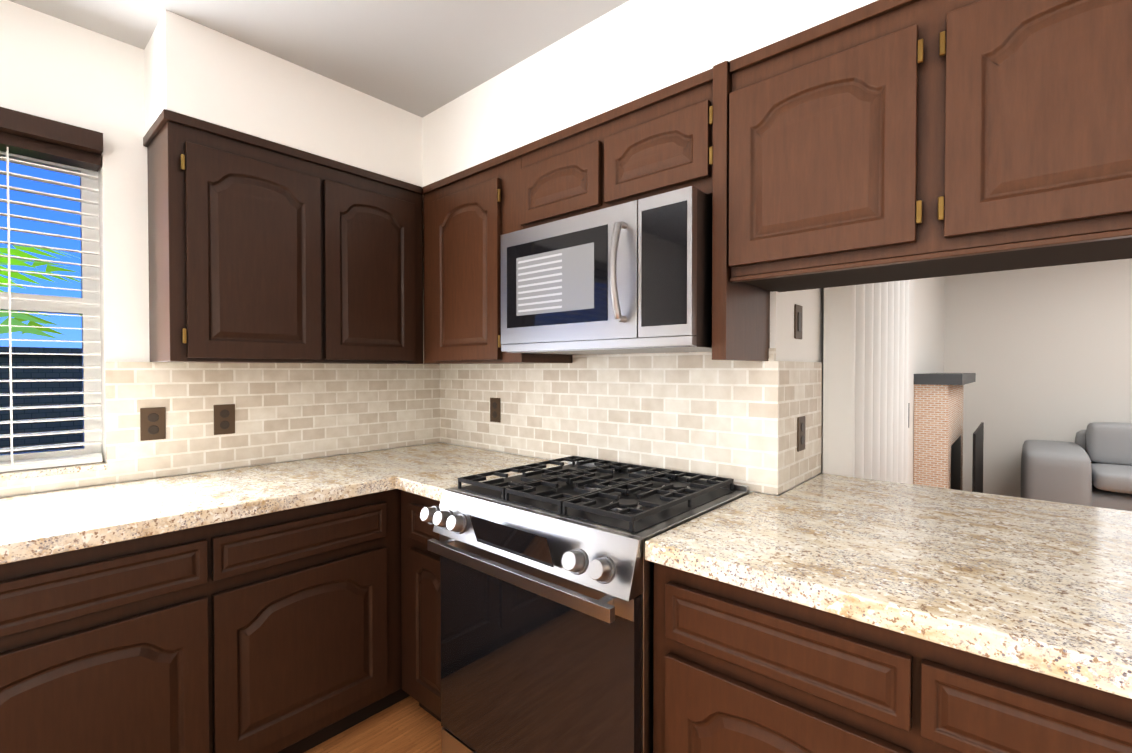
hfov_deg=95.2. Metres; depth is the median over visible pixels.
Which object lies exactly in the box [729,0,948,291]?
upper cabinet
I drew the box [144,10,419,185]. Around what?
soffit
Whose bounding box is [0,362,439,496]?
tile backsplash
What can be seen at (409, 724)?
floor
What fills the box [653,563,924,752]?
base cabinet
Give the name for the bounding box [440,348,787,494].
tile backsplash
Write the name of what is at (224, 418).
electrical outlet
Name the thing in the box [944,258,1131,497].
wall
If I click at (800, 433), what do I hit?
electrical outlet
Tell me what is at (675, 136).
upper cabinet
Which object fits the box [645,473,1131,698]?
countertop
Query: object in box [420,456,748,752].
gas range
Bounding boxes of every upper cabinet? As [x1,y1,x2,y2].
[143,109,422,363]
[423,148,571,363]
[519,113,602,229]
[603,62,731,228]
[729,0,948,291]
[937,0,1131,275]
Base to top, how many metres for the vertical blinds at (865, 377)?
2.320 m
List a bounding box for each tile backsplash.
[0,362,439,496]
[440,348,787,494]
[788,361,821,488]
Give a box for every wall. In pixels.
[0,0,440,497]
[441,288,818,495]
[818,276,944,474]
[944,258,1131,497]
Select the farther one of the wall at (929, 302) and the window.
the wall at (929, 302)
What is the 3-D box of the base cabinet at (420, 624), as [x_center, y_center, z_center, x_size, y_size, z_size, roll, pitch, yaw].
[-0.301,0.845,2.055,0.335,0.867,0.628,1,1,41]
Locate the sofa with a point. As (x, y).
(1091, 466)
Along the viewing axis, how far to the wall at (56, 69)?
1.78 m
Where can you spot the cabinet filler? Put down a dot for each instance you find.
(398, 694)
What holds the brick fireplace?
on the floor
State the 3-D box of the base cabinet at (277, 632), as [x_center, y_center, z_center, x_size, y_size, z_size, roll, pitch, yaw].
[-1.067,0.847,1.888,0.628,0.868,0.545,1,1,41]
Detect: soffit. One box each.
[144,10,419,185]
[420,0,876,211]
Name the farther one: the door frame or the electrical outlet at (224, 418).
the door frame
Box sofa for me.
[1021,422,1131,510]
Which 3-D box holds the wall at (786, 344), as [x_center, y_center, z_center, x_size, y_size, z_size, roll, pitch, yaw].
[0.141,0.051,2.381,1.780,2.446,0.456,1,1,41]
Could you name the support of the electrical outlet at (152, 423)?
attached to the tile backsplash at (284, 411)
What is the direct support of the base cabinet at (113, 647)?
on the floor
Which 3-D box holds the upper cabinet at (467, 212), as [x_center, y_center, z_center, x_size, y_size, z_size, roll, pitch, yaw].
[-0.315,-0.456,2.253,0.644,0.798,0.322,1,1,41]
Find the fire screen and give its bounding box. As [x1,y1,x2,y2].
[972,422,983,492]
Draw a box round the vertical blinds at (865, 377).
[823,280,909,483]
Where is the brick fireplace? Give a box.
[913,373,975,489]
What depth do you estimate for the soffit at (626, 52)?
1.66 m
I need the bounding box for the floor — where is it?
[304,696,442,752]
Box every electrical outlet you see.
[140,407,165,440]
[213,404,234,434]
[490,398,499,421]
[797,416,804,451]
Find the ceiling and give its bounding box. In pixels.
[9,0,628,117]
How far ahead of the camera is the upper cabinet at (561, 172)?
1.78 m
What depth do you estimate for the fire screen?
3.84 m
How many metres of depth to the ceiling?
1.74 m
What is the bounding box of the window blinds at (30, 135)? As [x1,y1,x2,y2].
[0,107,102,471]
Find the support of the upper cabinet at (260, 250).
attached to the wall at (56, 69)
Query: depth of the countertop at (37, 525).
1.65 m
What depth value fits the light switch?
1.76 m
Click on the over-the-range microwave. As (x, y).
(635, 276)
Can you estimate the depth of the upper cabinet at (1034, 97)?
0.99 m
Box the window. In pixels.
[0,151,106,480]
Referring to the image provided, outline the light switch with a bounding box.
[794,304,801,338]
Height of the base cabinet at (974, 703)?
0.868 m
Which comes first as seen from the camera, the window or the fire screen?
the window
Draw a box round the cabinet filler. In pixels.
[392,489,409,704]
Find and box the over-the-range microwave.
[501,186,711,354]
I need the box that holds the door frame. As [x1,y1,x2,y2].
[908,279,914,483]
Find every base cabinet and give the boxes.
[0,523,219,752]
[220,490,391,752]
[401,490,440,721]
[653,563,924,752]
[925,640,1131,752]
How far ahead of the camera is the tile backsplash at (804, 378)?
1.81 m
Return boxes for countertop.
[0,443,567,564]
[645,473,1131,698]
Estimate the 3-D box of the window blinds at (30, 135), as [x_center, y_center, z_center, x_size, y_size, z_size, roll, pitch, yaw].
[-1.998,-0.253,1.319,0.128,1.109,1.221,1,1,41]
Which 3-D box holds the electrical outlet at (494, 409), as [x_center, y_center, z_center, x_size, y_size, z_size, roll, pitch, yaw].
[-0.341,0.161,2.481,0.072,0.116,0.008,1,1,41]

